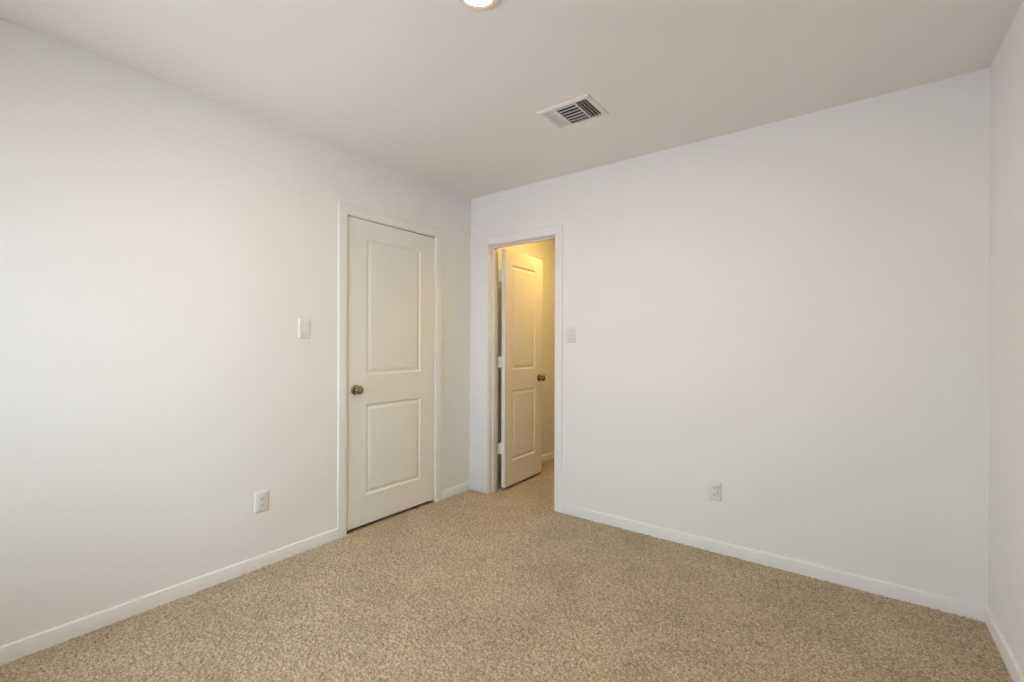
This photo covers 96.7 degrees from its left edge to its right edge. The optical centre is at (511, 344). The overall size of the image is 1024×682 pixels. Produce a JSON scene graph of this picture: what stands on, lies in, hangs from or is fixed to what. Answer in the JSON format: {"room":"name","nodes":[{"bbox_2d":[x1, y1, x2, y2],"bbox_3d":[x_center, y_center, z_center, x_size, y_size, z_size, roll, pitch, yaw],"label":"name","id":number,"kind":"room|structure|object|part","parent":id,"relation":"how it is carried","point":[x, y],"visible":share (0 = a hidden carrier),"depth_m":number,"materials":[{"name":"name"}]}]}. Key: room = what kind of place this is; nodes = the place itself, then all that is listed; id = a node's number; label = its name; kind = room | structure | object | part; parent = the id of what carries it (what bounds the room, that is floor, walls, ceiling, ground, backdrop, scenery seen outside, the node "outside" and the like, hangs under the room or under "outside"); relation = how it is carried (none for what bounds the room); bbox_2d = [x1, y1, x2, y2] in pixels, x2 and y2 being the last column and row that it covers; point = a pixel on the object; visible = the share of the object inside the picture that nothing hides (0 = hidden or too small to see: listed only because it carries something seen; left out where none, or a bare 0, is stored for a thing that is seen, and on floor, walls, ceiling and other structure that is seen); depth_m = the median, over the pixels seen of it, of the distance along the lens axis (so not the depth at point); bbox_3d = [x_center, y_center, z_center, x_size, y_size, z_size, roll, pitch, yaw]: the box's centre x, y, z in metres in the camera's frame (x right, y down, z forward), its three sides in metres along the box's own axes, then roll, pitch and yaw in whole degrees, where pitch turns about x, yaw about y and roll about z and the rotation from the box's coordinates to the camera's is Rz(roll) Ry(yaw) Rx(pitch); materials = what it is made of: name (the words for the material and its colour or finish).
{"room":"empty bedroom","nodes":[
{"label":"empty bedroom","id":0,"kind":"room"},
{"bbox_2d":[0,18,554,646],"bbox_3d":[-0.519,-0.008,3.702,0.115,2.440,6.420,0,0,37],"label":"wall","id":1,"kind":"structure","parent":0,"point":[164,246],"depth_m":2.13,"materials":[{"name":"paint"}]},
{"bbox_2d":[0,528,337,665],"bbox_3d":[-1.741,1.174,1.968,0.012,0.068,2.183,0,0,37],"label":"baseboard","id":2,"kind":"structure","parent":1,"relation":"attached to","point":[15,650],"depth_m":2.07,"materials":[{"name":"paint"}]},
{"bbox_2d":[254,490,268,513],"bbox_3d":[-1.361,0.852,2.478,0.009,0.114,0.073,0,0,37],"label":"wall outlet","id":3,"kind":"object","parent":1,"relation":"attached to","point":[261,499],"visible":1,"depth_m":2.47,"materials":[{"name":"white plastic"}]},
{"bbox_2d":[259,495,264,508],"bbox_3d":[-1.360,0.852,2.478,0.008,0.066,0.033,0,0,37],"label":"receptacle","id":4,"kind":"object","parent":3,"relation":"attached to","point":[261,497],"depth_m":2.47,"materials":[{"name":"white plastic"}]},
{"bbox_2d":[298,319,309,337],"bbox_3d":[-1.213,-0.097,2.668,0.013,0.114,0.073,0,0,37],"label":"light switch","id":5,"kind":"object","parent":1,"relation":"attached to","point":[303,324],"visible":1,"depth_m":2.66,"materials":[{"name":"white plastic"}]},
{"bbox_2d":[337,201,442,538],"bbox_3d":[-0.863,0.156,3.234,0.126,2.109,0.893,0,0,37],"label":"door frame","id":6,"kind":"structure","parent":1,"relation":"attached to","point":[345,210],"depth_m":2.89,"materials":[{"name":"paint"}]},
{"bbox_3d":[-1.065,0.187,2.868,0.011,2.045,0.064,0,0,37],"label":"casing","id":7,"kind":"part","parent":6,"relation":"part of","materials":[{"name":"paint"}]},
{"bbox_3d":[-0.814,-0.866,3.200,0.011,0.064,0.893,0,0,37],"label":"head casing","id":8,"kind":"part","parent":6,"relation":"part of","materials":[{"name":"paint"}]},
{"bbox_3d":[-0.568,0.189,3.531,0.011,2.045,0.064,0,0,37],"label":"casing","id":9,"kind":"part","parent":6,"relation":"part of","materials":[{"name":"paint"}]},
{"bbox_2d":[347,216,436,529],"bbox_3d":[-0.809,0.181,3.204,0.095,2.007,0.766,0,0,37],"label":"door","id":10,"kind":"structure","parent":1,"relation":"in","point":[391,455],"depth_m":3.17,"materials":[{"name":"paint"}]},
{"bbox_3d":[-0.991,0.290,2.932,0.060,0.066,0.066,0,0,37],"label":"knob","id":11,"kind":"part","parent":10,"relation":"part of","materials":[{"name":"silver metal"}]},
{"bbox_2d":[441,481,470,499],"bbox_3d":[-0.452,1.178,3.690,0.012,0.068,0.333,0,0,37],"label":"baseboard","id":12,"kind":"structure","parent":1,"relation":"attached to","point":[458,489],"depth_m":3.67,"materials":[{"name":"paint"}]},
{"bbox_2d":[498,452,553,478],"bbox_3d":[0.588,1.181,5.079,0.012,0.068,2.885,0,0,37],"label":"baseboard","id":13,"kind":"structure","parent":1,"relation":"attached to","point":[548,456],"depth_m":4.77,"materials":[{"name":"paint"}]},
{"bbox_2d":[0,458,1012,681],"bbox_3d":[0.388,1.260,3.011,4.170,0.108,6.635,0,0,37],"label":"floor","id":14,"kind":"structure","parent":0,"point":[502,585],"depth_m":2.00,"materials":[{"name":"beige carpet"}]},
{"bbox_2d":[0,0,1022,198],"bbox_3d":[0.395,-1.276,3.011,4.170,0.100,6.635,0,0,37],"label":"ceiling","id":15,"kind":"structure","parent":0,"point":[446,94],"depth_m":1.97,"materials":[{"name":"paint"}]},
{"bbox_2d":[457,0,499,10],"bbox_3d":[-0.117,-1.220,1.579,0.172,0.016,0.172,0,0,37],"label":"recessed light","id":16,"kind":"object","parent":15,"relation":"in","point":[478,5],"visible":1,"depth_m":1.62,"materials":[{"name":"white glass"}]},
{"bbox_2d":[536,94,608,129],"bbox_3d":[0.321,-1.219,2.405,0.303,0.014,0.238,0,0,37],"label":"ceiling vent","id":17,"kind":"object","parent":15,"relation":"in","point":[584,108],"visible":1,"depth_m":2.39,"materials":[{"name":"metal"}]},
{"bbox_2d":[471,68,989,606],"bbox_3d":[0.910,-0.004,2.966,3.285,2.440,0.115,0,0,37],"label":"wall","id":18,"kind":"structure","parent":0,"point":[791,315],"depth_m":2.43,"materials":[{"name":"paint"}]},
{"bbox_2d":[470,224,562,512],"bbox_3d":[0.044,0.168,3.614,0.893,2.091,0.137,0,0,37],"label":"door frame","id":19,"kind":"structure","parent":18,"relation":"attached to","point":[483,251],"depth_m":3.73,"materials":[{"name":"paint"}]},
{"bbox_3d":[-0.272,0.167,3.772,0.197,2.091,0.011,0,0,37],"label":"casing","id":20,"kind":"part","parent":19,"relation":"part of","materials":[{"name":"paint"}]},
{"bbox_3d":[0.089,-0.846,3.505,0.696,0.064,0.011,0,0,37],"label":"head casing","id":21,"kind":"part","parent":19,"relation":"part of","materials":[{"name":"paint"}]},
{"bbox_3d":[0.339,0.201,3.315,0.064,2.027,0.011,0,0,37],"label":"casing","id":22,"kind":"part","parent":19,"relation":"part of","materials":[{"name":"paint"}]},
{"bbox_2d":[497,249,544,487],"bbox_3d":[0.088,0.194,4.029,0.155,1.986,0.664,0,0,34],"label":"door","id":23,"kind":"structure","parent":18,"relation":"in","point":[520,446],"depth_m":3.99,"materials":[{"name":"paint"}]},
{"bbox_3d":[0.275,0.304,4.220,0.060,0.066,0.066,0,0,34],"label":"knob","id":24,"kind":"part","parent":23,"relation":"part of","materials":[{"name":"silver metal"}]},
{"bbox_2d":[566,326,574,341],"bbox_3d":[0.418,-0.076,3.255,0.073,0.114,0.013,0,0,37],"label":"light switch","id":25,"kind":"object","parent":18,"relation":"attached to","point":[570,330],"visible":1,"depth_m":3.25,"materials":[{"name":"white plastic"}]},
{"bbox_2d":[708,480,721,501],"bbox_3d":[1.191,0.857,2.677,0.073,0.114,0.009,0,0,37],"label":"wall outlet","id":26,"kind":"object","parent":18,"relation":"attached to","point":[714,487],"visible":1,"depth_m":2.67,"materials":[{"name":"white plastic"}]},
{"bbox_2d":[712,485,717,496],"bbox_3d":[1.191,0.857,2.676,0.033,0.066,0.008,0,0,37],"label":"receptacle","id":27,"kind":"object","parent":26,"relation":"attached to","point":[714,487],"depth_m":2.67,"materials":[{"name":"white plastic"}]},
{"bbox_2d":[561,503,988,621],"bbox_3d":[1.226,1.183,2.648,2.162,0.068,0.012,0,0,37],"label":"baseboard","id":28,"kind":"structure","parent":18,"relation":"attached to","point":[890,590],"depth_m":2.42,"materials":[{"name":"paint"}]},
{"bbox_2d":[988,0,1023,674],"bbox_3d":[1.120,-0.004,0.601,0.115,2.440,3.420,0,0,37],"label":"wall","id":29,"kind":"structure","parent":0,"point":[1006,185],"depth_m":1.77,"materials":[{"name":"paint"}]},
{"bbox_2d":[985,607,1023,681],"bbox_3d":[1.062,1.182,0.635,0.012,0.068,3.408,0,0,37],"label":"baseboard","id":30,"kind":"structure","parent":29,"relation":"attached to","point":[1011,664],"depth_m":1.76,"materials":[{"name":"paint"}]}
]}

